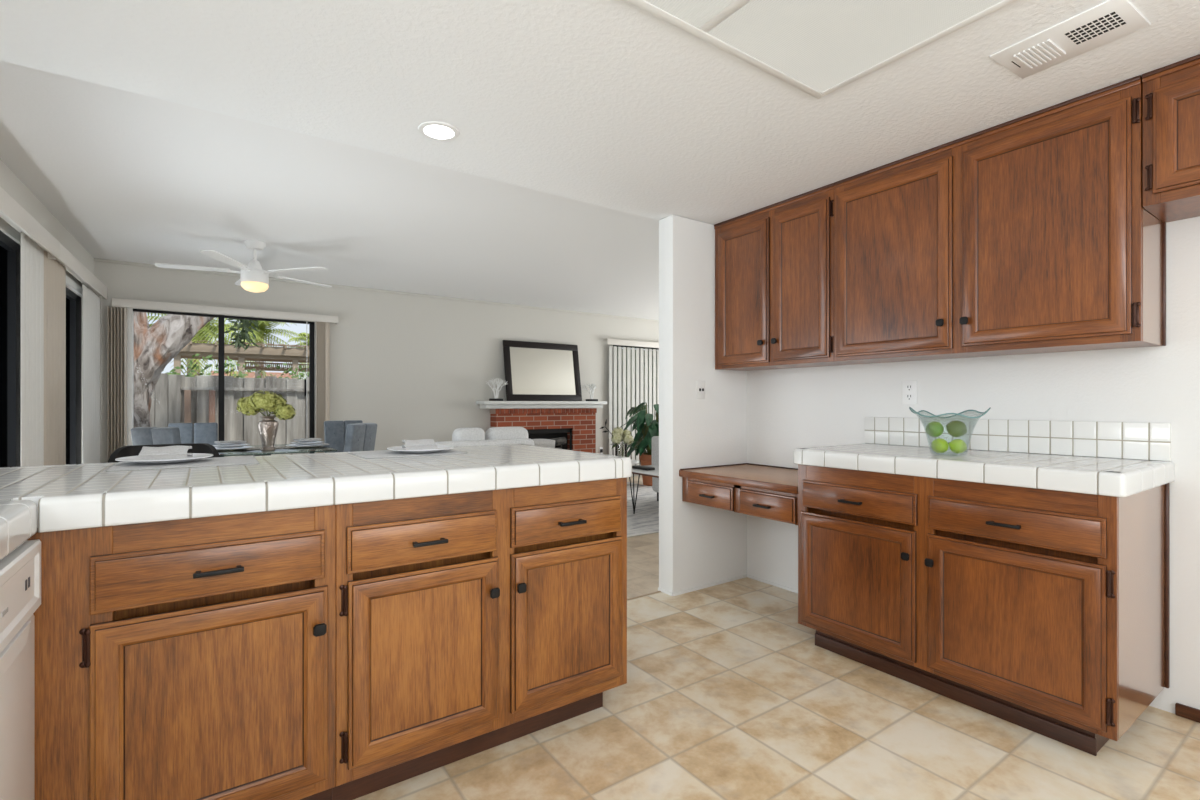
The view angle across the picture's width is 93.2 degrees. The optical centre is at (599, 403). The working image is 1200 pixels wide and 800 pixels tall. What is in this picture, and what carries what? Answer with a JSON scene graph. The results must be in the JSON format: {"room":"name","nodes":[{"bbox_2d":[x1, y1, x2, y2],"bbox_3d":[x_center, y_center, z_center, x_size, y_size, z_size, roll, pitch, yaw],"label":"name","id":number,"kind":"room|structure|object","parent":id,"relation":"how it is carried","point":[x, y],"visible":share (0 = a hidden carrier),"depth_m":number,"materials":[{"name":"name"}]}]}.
{"room":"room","nodes":[
{"label":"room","id":0,"kind":"room"},
{"bbox_2d":[0,158,93,463],"bbox_3d":[-2.215,-0.103,1.383,0.122,2.440,9.200,0,0,-33],"label":"wall","id":1,"kind":"structure","parent":0,"point":[9,181],"depth_m":3.80,"materials":[{"name":"grey paint"}]},
{"bbox_2d":[0,230,20,467],"bbox_3d":[-2.956,0.085,2.535,0.076,2.065,2.040,0,0,-33],"label":"door","id":2,"kind":"structure","parent":1,"relation":"in","point":[10,250],"depth_m":3.31,"materials":[{"name":"black metal"}]},
{"bbox_2d":[0,187,65,465],"bbox_3d":[-2.951,0.025,2.733,0.121,2.125,3.066,0,0,-33],"label":"vertical blind","id":3,"kind":"object","parent":1,"relation":"attached to","point":[43,278],"visible":0.7,"depth_m":3.49,"materials":[{"name":"white"}]},
{"bbox_2d":[66,287,80,464],"bbox_3d":[-4.009,0.112,4.153,0.076,2.010,1.440,0,0,-33],"label":"door","id":4,"kind":"structure","parent":1,"relation":"in","point":[73,301],"depth_m":4.60,"materials":[{"name":"black metal"}]},
{"bbox_2d":[66,275,82,296],"bbox_3d":[-3.960,0.082,4.190,0.020,2.070,1.530,0,0,-33],"label":"trim","id":5,"kind":"structure","parent":1,"relation":"attached to","point":[70,283],"depth_m":4.43,"materials":[{"name":"white"}]},
{"bbox_2d":[57,244,106,463],"bbox_3d":[-4.017,0.017,4.356,0.104,2.140,1.770,0,0,-33],"label":"vertical blind","id":6,"kind":"object","parent":1,"relation":"attached to","point":[91,301],"visible":0.62,"depth_m":4.69,"materials":[{"name":"white"}]},
{"bbox_2d":[0,60,658,319],"bbox_3d":[-0.071,-1.383,5.790,8.900,0.120,4.415,0,0,-35],"label":"ceiling","id":7,"kind":"structure","parent":0,"point":[132,177],"depth_m":3.88,"materials":[{"name":"white"}]},
{"bbox_2d":[154,240,331,292],"bbox_3d":[-2.877,-1.120,4.684,1.283,0.406,1.262,0,0,-35],"label":"ceiling fan","id":8,"kind":"object","parent":7,"relation":"hanging from","point":[253,278],"visible":1,"depth_m":4.58,"materials":[{"name":"white plastic"}]},
{"bbox_2d":[94,261,658,475],"bbox_3d":[-1.206,-0.103,7.611,8.680,2.440,0.130,0,0,-35],"label":"wall","id":9,"kind":"structure","parent":0,"point":[412,367],"depth_m":6.76,"materials":[{"name":"grey paint"}]},
{"bbox_2d":[127,308,133,445],"bbox_3d":[-4.429,0.081,5.346,0.040,1.952,0.104,0,0,-35],"label":"trim","id":10,"kind":"structure","parent":9,"relation":"attached to","point":[130,314],"depth_m":5.31,"materials":[{"name":"white"}]},
{"bbox_2d":[133,309,314,456],"bbox_3d":[-3.793,0.081,5.785,1.585,1.952,0.060,0,0,-35],"label":"window","id":11,"kind":"structure","parent":9,"relation":"in","point":[220,317],"depth_m":5.74,"materials":[{"name":"black metal"}]},
{"bbox_2d":[108,298,337,459],"bbox_3d":[-3.699,0.059,5.728,1.925,2.036,0.112,0,0,-35],"label":"vertical blind","id":12,"kind":"object","parent":11,"relation":"attached to","point":[323,322],"visible":0.72,"depth_m":5.25,"materials":[{"name":"beige"}]},
{"bbox_2d":[94,258,658,321],"bbox_3d":[-1.146,-1.309,7.560,8.440,0.028,0.022,0,0,-35],"label":"trim","id":13,"kind":"structure","parent":9,"relation":"attached to","point":[95,259],"depth_m":6.60,"materials":[{"name":"grey paint"}]},
{"bbox_2d":[613,345,658,349],"bbox_3d":[0.713,0.087,8.925,1.330,1.940,0.057,0,0,-35],"label":"window","id":14,"kind":"structure","parent":9,"relation":"in","point":[613,345],"depth_m":8.77,"materials":[{"name":"black metal"}]},
{"bbox_2d":[0,0,1199,224],"bbox_3d":[0.642,-1.258,0.621,4.164,0.320,4.885,0,0,-35],"label":"ceiling","id":15,"kind":"structure","parent":0,"point":[612,104],"depth_m":1.95,"materials":[{"name":"white"}]},
{"bbox_2d":[418,121,458,140],"bbox_3d":[-0.648,-1.095,2.284,0.160,0.006,0.160,0,0,-35],"label":"recessed light","id":16,"kind":"object","parent":15,"relation":"in","point":[435,130],"visible":1,"depth_m":2.28,"materials":[{"name":"white plastic"}]},
{"bbox_2d":[625,0,1016,98],"bbox_3d":[0.389,-1.091,1.011,1.795,0.013,1.215,0,0,-35],"label":"recessed light","id":17,"kind":"object","parent":15,"relation":"in","point":[818,48],"visible":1,"depth_m":1.65,"materials":[{"name":"white"}]},
{"bbox_2d":[645,0,734,27],"bbox_3d":[0.383,-1.091,1.007,0.564,0.010,1.155,0,0,-35],"label":"diffuser","id":18,"kind":"object","parent":17,"relation":"attached to","point":[686,13],"depth_m":1.57,"materials":[{"name":"grey"}]},
{"bbox_2d":[708,0,1002,91],"bbox_3d":[0.873,-1.091,1.348,0.557,0.010,1.155,0,0,-35],"label":"diffuser","id":19,"kind":"object","parent":17,"relation":"attached to","point":[813,45],"depth_m":1.67,"materials":[{"name":"grey"}]},
{"bbox_2d":[990,0,1150,78],"bbox_3d":[1.409,-1.093,1.712,0.230,0.011,0.320,0,0,-32],"label":"ceiling vent","id":20,"kind":"object","parent":15,"relation":"in","point":[1108,21],"visible":1,"depth_m":1.70,"materials":[{"name":"white plastic"}]},
{"bbox_2d":[1065,12,1125,44],"bbox_3d":[1.442,-1.092,1.652,0.092,0.001,0.114,0,0,-32],"label":"vent grille","id":21,"kind":"object","parent":20,"relation":"attached to","point":[1106,23],"depth_m":1.65,"materials":[{"name":"white"}]},
{"bbox_2d":[627,591,660,599],"bbox_3d":[-0.932,1.115,2.471,3.155,0.004,0.015,0,0,-35],"label":"trim","id":22,"kind":"structure","parent":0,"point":[656,591],"depth_m":3.29,"materials":[{"name":"beige"}]},
{"bbox_2d":[659,215,746,592],"bbox_3d":[2.591,-0.103,4.876,5.375,2.440,0.127,0,0,-35],"label":"wall","id":23,"kind":"structure","parent":0,"point":[700,545],"depth_m":3.38,"materials":[{"name":"white paint"}]},
{"bbox_2d":[697,381,704,398],"bbox_3d":[0.609,-0.083,3.409,0.064,0.110,0.014,0,0,-35],"label":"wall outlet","id":24,"kind":"object","parent":23,"relation":"attached to","point":[700,384],"visible":1,"depth_m":3.41,"materials":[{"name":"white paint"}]},
{"bbox_2d":[354,475,1199,799],"bbox_3d":[1.351,1.142,3.835,8.600,0.050,9.150,0,0,-35],"label":"floor","id":25,"kind":"structure","parent":0,"point":[725,695],"depth_m":1.89,"materials":[{"name":"tile"}]},
{"bbox_2d":[0,539,40,799],"bbox_3d":[-1.259,0.646,0.771,0.622,0.742,0.600,0,0,-35],"label":"dishwasher","id":26,"kind":"object","parent":25,"relation":"on","point":[20,570],"visible":0.97,"depth_m":1.07,"materials":[{"name":"white plastic"}]},
{"bbox_2d":[131,427,180,444],"bbox_3d":[-3.211,0.645,4.354,0.360,0.946,0.508,0,0,10],"label":"dining chair","id":27,"kind":"object","parent":25,"relation":"on","point":[140,435],"visible":0.23,"depth_m":4.11,"materials":[{"name":"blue fabric"}]},
{"bbox_2d":[108,443,219,462],"bbox_3d":[-1.741,0.644,2.273,0.379,0.949,0.380,0,0,-35],"label":"bar stool","id":28,"kind":"object","parent":25,"relation":"on","point":[133,450],"visible":0.07,"depth_m":2.34,"materials":[{"name":"leather"}]},
{"bbox_2d":[26,505,335,799],"bbox_3d":[-1.119,0.694,1.572,0.616,0.846,0.650,0,0,-35],"label":"base cabinet","id":29,"kind":"object","parent":25,"relation":"on","point":[191,658],"visible":0.92,"depth_m":1.33,"materials":[{"name":"brown wood"}]},
{"bbox_2d":[168,423,217,444],"bbox_3d":[-3.512,0.645,4.895,0.360,0.946,0.508,0,0,-35],"label":"dining chair","id":30,"kind":"object","parent":25,"relation":"on","point":[198,432],"visible":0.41,"depth_m":5.06,"materials":[{"name":"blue fabric"}]},
{"bbox_2d":[218,444,336,456],"bbox_3d":[-2.754,0.742,4.620,0.960,0.750,0.960,0,0,-35],"label":"dining table","id":31,"kind":"object","parent":25,"relation":"on","point":[279,448],"visible":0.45,"depth_m":4.53,"materials":[{"name":"clear glass"}]},
{"bbox_2d":[215,446,254,450],"bbox_3d":[-2.910,0.354,4.468,0.330,0.017,0.330,0,0,-35],"label":"plate","id":32,"kind":"object","parent":31,"relation":"on","point":[243,447],"visible":0.8,"depth_m":4.48,"materials":[{"name":"white"}]},
{"bbox_2d":[213,444,249,447],"bbox_3d":[-2.910,0.333,4.468,0.260,0.017,0.260,0,0,-35],"label":"plate","id":33,"kind":"object","parent":32,"relation":"on","point":[218,445],"visible":0.91,"depth_m":4.43,"materials":[{"name":"white"}]},
{"bbox_2d":[215,442,244,444],"bbox_3d":[-2.910,0.312,4.468,0.210,0.017,0.210,0,0,-35],"label":"plate","id":34,"kind":"object","parent":33,"relation":"on","point":[234,443],"visible":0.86,"depth_m":4.40,"materials":[{"name":"white"}]},
{"bbox_2d":[215,440,246,442],"bbox_3d":[-2.910,0.300,4.468,0.140,0.008,0.180,0,0,40],"label":"napkin","id":35,"kind":"object","parent":34,"relation":"on","point":[234,440],"visible":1,"depth_m":4.42,"materials":[{"name":"fabric"}]},
{"bbox_2d":[257,416,278,450],"bbox_3d":[-2.599,0.233,4.441,0.144,0.268,0.144,0,0,-35],"label":"flower vase","id":36,"kind":"object","parent":31,"relation":"on","point":[267,427],"visible":1,"depth_m":4.40,"materials":[{"name":"silver metal"}]},
{"bbox_2d":[237,397,265,415],"bbox_3d":[-2.697,0.029,4.402,0.212,0.183,0.163,0,0,-35],"label":"hydrangea","id":37,"kind":"object","parent":36,"relation":"in","point":[244,406],"visible":0.65,"depth_m":4.33,"materials":[{"name":"green"}]},
{"bbox_2d":[248,390,278,415],"bbox_3d":[-2.615,0.007,4.410,0.208,0.222,0.210,0,0,-35],"label":"hydrangea","id":38,"kind":"object","parent":36,"relation":"in","point":[266,401],"visible":0.99,"depth_m":4.35,"materials":[{"name":"green"}]},
{"bbox_2d":[267,394,286,415],"bbox_3d":[-2.589,0.020,4.506,0.185,0.198,0.186,0,0,-35],"label":"hydrangea","id":39,"kind":"object","parent":36,"relation":"in","point":[282,400],"visible":0.45,"depth_m":4.47,"materials":[{"name":"green"}]},
{"bbox_2d":[273,404,295,419],"bbox_3d":[-2.494,0.065,4.475,0.153,0.132,0.172,0,0,31],"label":"hydrangea","id":40,"kind":"object","parent":36,"relation":"in","point":[286,412],"visible":1,"depth_m":4.44,"materials":[{"name":"green"}]},
{"bbox_2d":[285,443,328,447],"bbox_3d":[-2.463,0.354,4.780,0.330,0.017,0.330,0,0,-35],"label":"plate","id":41,"kind":"object","parent":31,"relation":"on","point":[320,444],"visible":0.94,"depth_m":4.78,"materials":[{"name":"white"}]},
{"bbox_2d":[290,441,324,444],"bbox_3d":[-2.463,0.333,4.780,0.260,0.017,0.260,0,0,-35],"label":"plate","id":42,"kind":"object","parent":41,"relation":"on","point":[316,442],"visible":0.98,"depth_m":4.74,"materials":[{"name":"white"}]},
{"bbox_2d":[294,439,321,441],"bbox_3d":[-2.463,0.312,4.780,0.210,0.017,0.210,0,0,-35],"label":"plate","id":43,"kind":"object","parent":42,"relation":"on","point":[321,439],"visible":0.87,"depth_m":4.70,"materials":[{"name":"white"}]},
{"bbox_2d":[293,438,321,439],"bbox_3d":[-2.463,0.300,4.780,0.140,0.008,0.180,0,0,40],"label":"napkin","id":44,"kind":"object","parent":43,"relation":"on","point":[302,438],"visible":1,"depth_m":4.77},
{"bbox_2d":[324,420,362,452],"bbox_3d":[-2.492,0.645,5.605,0.360,0.946,0.508,0,0,-35],"label":"dining chair","id":45,"kind":"object","parent":25,"relation":"on","point":[334,431],"visible":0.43,"depth_m":5.69,"materials":[{"name":"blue fabric"}]},
{"bbox_2d":[344,423,376,451],"bbox_3d":[-2.288,0.645,4.996,0.508,0.946,0.360,0,0,10],"label":"dining chair","id":46,"kind":"object","parent":25,"relation":"on","point":[359,436],"visible":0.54,"depth_m":4.89,"materials":[{"name":"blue fabric"}]},
{"bbox_2d":[332,478,626,799],"bbox_3d":[-0.462,0.694,2.029,0.985,0.846,0.650,0,0,-35],"label":"base cabinet","id":47,"kind":"object","parent":25,"relation":"on","point":[468,624],"visible":0.96,"depth_m":1.73,"materials":[{"name":"brown wood"}]},
{"bbox_2d":[0,444,631,559],"bbox_3d":[-0.668,0.233,1.247,2.248,0.072,2.210,0,0,-35],"label":"countertop","id":48,"kind":"structure","parent":47,"relation":"on","point":[47,498],"depth_m":1.51,"materials":[{"name":"white"}]},
{"bbox_2d":[106,456,258,471],"bbox_3d":[-1.357,0.195,1.870,0.380,0.003,0.310,0,0,-35],"label":"placemat","id":49,"kind":"object","parent":48,"relation":"on","point":[239,460],"visible":0.96,"depth_m":1.80,"materials":[{"name":"fabric"}]},
{"bbox_2d":[115,453,212,463],"bbox_3d":[-1.426,0.182,1.864,0.256,0.015,0.256,0,0,-35],"label":"plate","id":50,"kind":"object","parent":49,"relation":"on","point":[195,456],"visible":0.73,"depth_m":1.81,"materials":[{"name":"white"}]},
{"bbox_2d":[133,445,192,460],"bbox_3d":[-1.417,0.161,1.845,0.134,0.042,0.143,0,0,-27],"label":"napkin","id":51,"kind":"object","parent":50,"relation":"on","point":[168,452],"visible":1,"depth_m":1.83,"materials":[{"name":"fabric"}]},
{"bbox_2d":[348,449,465,458],"bbox_3d":[-0.767,0.195,2.256,0.380,0.003,0.310,0,0,-35],"label":"placemat","id":52,"kind":"object","parent":48,"relation":"on","point":[381,453],"visible":0.74,"depth_m":2.20,"materials":[{"name":"fabric"}]},
{"bbox_2d":[387,445,453,452],"bbox_3d":[-0.713,0.182,2.257,0.256,0.015,0.256,0,0,-35],"label":"plate","id":53,"kind":"object","parent":52,"relation":"on","point":[440,447],"visible":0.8,"depth_m":2.20,"materials":[{"name":"white"}]},
{"bbox_2d":[402,439,437,449],"bbox_3d":[-0.715,0.163,2.250,0.124,0.039,0.131,0,0,-27],"label":"napkin","id":54,"kind":"object","parent":53,"relation":"on","point":[422,444],"visible":0.98,"depth_m":2.23,"materials":[{"name":"fabric"}]},
{"bbox_2d":[435,427,533,446],"bbox_3d":[-1.185,0.677,6.182,1.520,0.860,0.840,0,0,-35],"label":"sofa","id":55,"kind":"object","parent":25,"relation":"on","point":[472,436],"visible":0.24,"depth_m":5.82,"materials":[{"name":"white fabric"}]},
{"bbox_2d":[452,427,484,440],"bbox_3d":[-1.347,0.457,5.825,0.325,0.420,0.200,0,0,-35],"label":"cushion","id":56,"kind":"object","parent":55,"relation":"on","point":[472,433],"depth_m":5.74,"materials":[{"name":"white fabric"}]},
{"bbox_2d":[485,427,527,439],"bbox_3d":[-1.002,0.459,6.090,0.465,0.415,0.240,0,0,-35],"label":"cushion","id":57,"kind":"object","parent":55,"relation":"on","point":[493,433],"depth_m":5.98,"materials":[{"name":"white fabric"}]},
{"bbox_2d":[532,439,554,447],"bbox_3d":[-0.676,0.537,6.378,0.382,0.293,0.173,0,0,-39],"label":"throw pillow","id":58,"kind":"object","parent":55,"relation":"on","point":[550,443],"visible":0.18,"depth_m":6.33,"materials":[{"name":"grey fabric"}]},
{"bbox_2d":[476,401,606,452],"bbox_3d":[-0.743,0.542,7.686,1.875,1.150,0.275,0,0,-35],"label":"fireplace","id":59,"kind":"object","parent":25,"relation":"on","point":[572,426],"visible":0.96,"depth_m":7.74,"materials":[{"name":"red brick"}]},
{"bbox_2d":[486,378,506,400],"bbox_3d":[-1.316,-0.180,7.200,0.302,0.294,0.129,0,0,-35],"label":"ornament","id":60,"kind":"object","parent":59,"relation":"on","point":[498,383],"visible":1,"depth_m":7.19,"materials":[{"name":"white ceramic"}]},
{"bbox_2d":[476,401,606,408],"bbox_3d":[-0.743,0.016,7.686,1.875,0.098,0.274,0,0,-35],"label":"mantel shelf","id":61,"kind":"object","parent":59,"relation":"attached to","point":[482,404],"depth_m":7.51,"materials":[{"name":"white"}]},
{"bbox_2d":[503,340,581,400],"bbox_3d":[-0.765,-0.434,7.705,1.150,0.799,0.149,0,0,-35],"label":"leaning mirror","id":62,"kind":"object","parent":59,"relation":"on","point":[534,371],"visible":0.99,"depth_m":7.68,"materials":[{"name":"black mirror"}]},
{"bbox_2d":[510,347,575,394],"bbox_3d":[-0.765,-0.434,7.705,0.986,0.635,0.102,0,0,-35],"label":"mirror glass","id":63,"kind":"object","parent":62,"relation":"attached to","point":[533,370],"depth_m":7.70,"materials":[{"name":"grey"}]},
{"bbox_2d":[581,383,597,400],"bbox_3d":[-0.131,-0.161,8.026,0.267,0.254,0.149,0,0,-35],"label":"ornament","id":64,"kind":"object","parent":59,"relation":"on","point":[591,386],"visible":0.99,"depth_m":8.01,"materials":[{"name":"white ceramic"}]},
{"bbox_2d":[619,403,658,485],"bbox_3d":[0.696,0.544,7.763,0.995,1.125,0.956,0,0,-35],"label":"potted plant","id":65,"kind":"object","parent":25,"relation":"on","point":[647,427],"visible":0.54,"depth_m":7.57,"materials":[{"name":"green plant"}]},
{"bbox_2d":[627,482,658,537],"bbox_3d":[0.256,1.112,6.326,2.150,0.010,2.610,0,0,-35],"label":"area rug","id":66,"kind":"object","parent":25,"relation":"on","point":[645,520],"visible":0.2,"depth_m":5.76,"materials":[{"name":"carpet"}]},
{"bbox_2d":[627,460,638,501],"bbox_3d":[0.242,0.883,6.529,0.410,0.447,0.410,0,0,-35],"label":"side table","id":67,"kind":"object","parent":66,"relation":"on","point":[633,461],"visible":0.11,"depth_m":6.46,"materials":[{"name":"white"}]},
{"bbox_2d":[615,444,626,456],"bbox_3d":[0.242,0.560,6.529,0.136,0.200,0.136,0,0,-35],"label":"glass vase","id":68,"kind":"object","parent":67,"relation":"on","point":[625,444],"visible":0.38,"depth_m":6.53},
{"bbox_2d":[609,427,623,454],"bbox_3d":[0.222,0.455,6.593,0.261,0.375,0.197,0,0,28],"label":"flower","id":69,"kind":"object","parent":68,"relation":"in","point":[620,431],"visible":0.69,"depth_m":6.54,"materials":[{"name":"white plant"}]},
{"bbox_2d":[610,433,622,454],"bbox_3d":[0.165,0.487,6.502,0.196,0.311,0.271,0,0,13],"label":"flower","id":70,"kind":"object","parent":68,"relation":"in","point":[616,438],"visible":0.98,"depth_m":6.45,"materials":[{"name":"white plant"}]},
{"bbox_2d":[621,430,630,455],"bbox_3d":[0.301,0.472,6.604,0.266,0.341,0.200,0,0,12],"label":"flower","id":71,"kind":"object","parent":68,"relation":"in","point":[625,432],"visible":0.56,"depth_m":6.57,"materials":[{"name":"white plant"}]},
{"bbox_2d":[622,434,633,456],"bbox_3d":[0.297,0.496,6.550,0.234,0.293,0.244,0,0,-11],"label":"flower","id":72,"kind":"object","parent":68,"relation":"in","point":[628,439],"visible":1,"depth_m":6.50,"materials":[{"name":"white plant"}]},
{"bbox_2d":[629,464,658,513],"bbox_3d":[0.733,0.881,5.458,0.620,0.449,1.220,0,0,-35],"label":"coffee table","id":73,"kind":"object","parent":66,"relation":"on","point":[652,473],"visible":0.21,"depth_m":5.65,"materials":[{"name":"grey stone"}]},
{"bbox_2d":[632,465,654,470],"bbox_3d":[0.429,0.644,5.684,0.100,0.024,0.260,0,0,-35],"label":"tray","id":74,"kind":"object","parent":73,"relation":"on","point":[636,466],"visible":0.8,"depth_m":5.62,"materials":[{"name":"black plastic"}]},
{"bbox_2d":[652,436,658,500],"bbox_3d":[1.086,0.739,6.386,0.740,0.735,0.720,0,0,-35],"label":"armchair","id":75,"kind":"object","parent":66,"relation":"on","point":[655,439],"visible":0.08,"depth_m":6.40,"materials":[{"name":"grey fabric"}]},
{"bbox_2d":[798,464,1169,755],"bbox_3d":[1.472,0.695,2.335,0.640,0.845,1.140,0,0,-35],"label":"base cabinet","id":76,"kind":"object","parent":25,"relation":"on","point":[1044,612],"visible":0.94,"depth_m":2.00,"materials":[{"name":"brown wood"}]},
{"bbox_2d":[793,443,1174,496],"bbox_3d":[1.482,0.245,2.343,0.615,0.072,1.168,0,0,-35],"label":"countertop","id":77,"kind":"structure","parent":76,"relation":"on","point":[1115,477],"depth_m":2.05,"materials":[{"name":"white"}]},
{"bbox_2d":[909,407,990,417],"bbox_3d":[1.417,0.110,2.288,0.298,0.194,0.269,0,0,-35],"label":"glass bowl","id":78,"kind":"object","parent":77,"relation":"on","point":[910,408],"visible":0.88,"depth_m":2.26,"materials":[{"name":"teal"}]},
{"bbox_2d":[926,421,943,436],"bbox_3d":[1.372,0.105,2.325,0.064,0.065,0.065,0,0,22],"label":"lime","id":79,"kind":"object","parent":78,"relation":"in","point":[933,429],"visible":1,"depth_m":2.30,"materials":[{"name":"green food"}]},
{"bbox_2d":[931,438,948,452],"bbox_3d":[1.379,0.171,2.300,0.061,0.061,0.060,0,0,-42],"label":"lime","id":80,"kind":"object","parent":78,"relation":"in","point":[939,445],"visible":1,"depth_m":2.28,"materials":[{"name":"green food"}]},
{"bbox_2d":[946,420,966,436],"bbox_3d":[1.432,0.101,2.276,0.069,0.069,0.068,0,0,-26],"label":"lime","id":81,"kind":"object","parent":78,"relation":"in","point":[956,428],"visible":1,"depth_m":2.25,"materials":[{"name":"green food"}]},
{"bbox_2d":[948,439,966,452],"bbox_3d":[1.438,0.171,2.278,0.059,0.059,0.058,0,0,-23],"label":"lime","id":82,"kind":"object","parent":78,"relation":"in","point":[956,445],"visible":1,"depth_m":2.26,"materials":[{"name":"green food"}]},
{"bbox_2d":[747,216,1199,713],"bbox_3d":[2.318,0.009,1.771,0.100,2.215,4.657,0,0,-35],"label":"wall","id":83,"kind":"structure","parent":0,"point":[789,409],"depth_m":2.33,"materials":[{"name":"white paint"}]},
{"bbox_2d":[658,574,797,595],"bbox_3d":[0.873,1.108,3.194,0.645,0.018,0.924,0,0,-35],"label":"baseboard","id":84,"kind":"structure","parent":83,"relation":"attached to","point":[746,575],"depth_m":3.44,"materials":[{"name":"white paint"}]},
{"bbox_2d":[679,463,797,524],"bbox_3d":[0.924,0.479,3.144,0.614,0.194,0.805,0,0,-35],"label":"desk","id":85,"kind":"object","parent":83,"relation":"attached to","point":[758,490],"visible":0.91,"depth_m":3.00,"materials":[{"name":"laminate"}]},
{"bbox_2d":[714,183,862,370],"bbox_3d":[1.036,-0.653,3.223,0.342,0.887,0.803,0,0,-35],"label":"upper cabinet","id":86,"kind":"object","parent":83,"relation":"attached to","point":[774,263],"visible":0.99,"depth_m":3.08,"materials":[{"name":"brown wood"}]},
{"bbox_2d":[902,381,916,403],"bbox_3d":[1.532,-0.055,2.805,0.008,0.116,0.070,0,0,-35],"label":"wall outlet","id":87,"kind":"object","parent":83,"relation":"attached to","point":[909,388],"visible":1,"depth_m":2.80,"materials":[{"name":"white plastic"}]},
{"bbox_2d":[906,385,912,390],"bbox_3d":[1.529,-0.077,2.804,0.002,0.030,0.032,0,0,-35],"label":"socket","id":88,"kind":"object","parent":87,"relation":"attached to","point":[908,387],"depth_m":2.80,"materials":[{"name":"white plastic"}]},
{"bbox_2d":[906,394,912,399],"bbox_3d":[1.529,-0.031,2.804,0.002,0.030,0.032,0,0,-35],"label":"socket","id":89,"kind":"object","parent":87,"relation":"attached to","point":[908,396],"depth_m":2.80,"materials":[{"name":"white plastic"}]},
{"bbox_2d":[833,75,1165,363],"bbox_3d":[1.591,-0.653,2.427,0.342,0.887,1.137,0,0,-35],"label":"upper cabinet","id":90,"kind":"object","parent":83,"relation":"attached to","point":[1033,233],"visible":1,"depth_m":2.20,"materials":[{"name":"brown wood"}]},
{"bbox_2d":[865,417,1170,460],"bbox_3d":[1.728,0.139,2.519,0.012,0.139,1.155,0,0,-35],"label":"tile backsplash","id":91,"kind":"structure","parent":83,"relation":"attached to","point":[1123,440],"depth_m":2.35,"materials":[{"name":"tile"}]},
{"bbox_2d":[1142,54,1199,222],"bbox_3d":[2.164,-0.877,1.628,0.314,0.440,0.839,0,0,-35],"label":"upper cabinet","id":92,"kind":"object","parent":83,"relation":"attached to","point":[1171,93],"visible":1,"depth_m":1.83,"materials":[{"name":"brown wood"}]},
{"bbox_2d":[1175,703,1199,722],"bbox_3d":[2.633,1.095,1.218,0.014,0.045,1.990,0,0,-35],"label":"baseboard","id":93,"kind":"structure","parent":83,"relation":"attached to","point":[1181,710],"depth_m":2.00,"materials":[{"name":"wood"}]},
{"label":"outside","id":94,"kind":"structure","parent":0,"visible":0},
{"bbox_3d":[-13.216,1.202,22.480,32.000,0.070,38.000,0,0,-35],"label":"ground","id":95,"kind":"structure","parent":94,"visible":0},
{"bbox_2d":[163,366,180,374],"bbox_3d":[-7.131,0.132,8.804,1.055,2.070,1.042,0,0,6],"label":"shrub","id":96,"kind":"object","parent":95,"relation":"on","point":[177,367],"visible":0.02,"depth_m":9.03,"materials":[{"name":"green plant"}]},
{"bbox_2d":[134,312,258,427],"bbox_3d":[-4.635,-0.633,6.624,1.922,3.619,0.545,0,0,-35],"label":"tree","id":97,"kind":"object","parent":95,"relation":"on","point":[156,345],"visible":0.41,"depth_m":6.28,"materials":[{"name":"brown plant"}]},
{"bbox_2d":[147,313,272,377],"bbox_3d":[-11.098,-0.843,15.415,4.049,4.032,4.085,0,0,-35],"label":"palm tree","id":98,"kind":"object","parent":95,"relation":"on","point":[207,328],"visible":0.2,"depth_m":15.30,"materials":[{"name":"green plant"}]},
{"bbox_2d":[180,351,246,377],"bbox_3d":[-7.324,0.053,10.760,1.548,2.228,1.137,0,0,-35],"label":"shrub","id":99,"kind":"object","parent":95,"relation":"on","point":[226,371],"visible":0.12,"depth_m":10.70,"materials":[{"name":"green plant"}]},
{"bbox_2d":[150,373,308,456],"bbox_3d":[-4.616,0.381,8.103,5.345,1.573,0.125,0,0,-35],"label":"fence","id":100,"kind":"object","parent":95,"relation":"on","point":[175,398],"visible":0.22,"depth_m":7.79,"materials":[{"name":"wood"}]},
{"bbox_2d":[174,340,308,378],"bbox_3d":[-7.886,-0.153,12.726,6.400,2.640,2.500,0,0,-35],"label":"patio cover","id":101,"kind":"object","parent":95,"relation":"on","point":[252,353],"visible":0.3,"depth_m":12.07,"materials":[{"name":"beige"}]},
{"bbox_2d":[211,371,291,378],"bbox_3d":[-23.295,-0.483,38.005,4.600,3.300,6.000,0,0,-35],"label":"house","id":102,"kind":"structure","parent":95,"relation":"on","point":[249,375],"depth_m":37.66,"materials":[{"name":"beige paint"}]},
{"bbox_2d":[200,319,308,378],"bbox_3d":[-12.763,-1.153,21.031,3.732,4.649,3.831,0,0,34],"label":"palm tree","id":103,"kind":"object","parent":95,"relation":"on","point":[264,331],"visible":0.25,"depth_m":20.93,"materials":[{"name":"green plant"}]},
{"bbox_2d":[238,363,302,378],"bbox_3d":[-5.737,0.216,10.109,1.546,1.902,1.004,0,0,-35],"label":"shrub","id":104,"kind":"object","parent":95,"relation":"on","point":[285,364],"visible":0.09,"depth_m":10.11,"materials":[{"name":"green plant"}]},
{"bbox_2d":[287,332,308,378],"bbox_3d":[-13.619,-1.096,27.163,3.273,4.536,3.118,0,0,-35],"label":"palm tree","id":105,"kind":"object","parent":95,"relation":"on","point":[304,334],"visible":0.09,"depth_m":26.57,"materials":[{"name":"green plant"}]},
{"bbox_2d":[291,365,308,378],"bbox_3d":[-5.914,0.112,12.070,1.405,2.110,1.072,0,0,-13],"label":"shrub","id":106,"kind":"object","parent":95,"relation":"on","point":[300,367],"visible":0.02,"depth_m":11.79,"materials":[{"name":"green plant"}]},
{"bbox_2d":[603,339,658,465],"bbox_3d":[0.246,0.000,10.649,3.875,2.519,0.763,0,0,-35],"label":"vertical blinds","id":107,"kind":"object","parent":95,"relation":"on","point":[617,347],"visible":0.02,"depth_m":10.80,"materials":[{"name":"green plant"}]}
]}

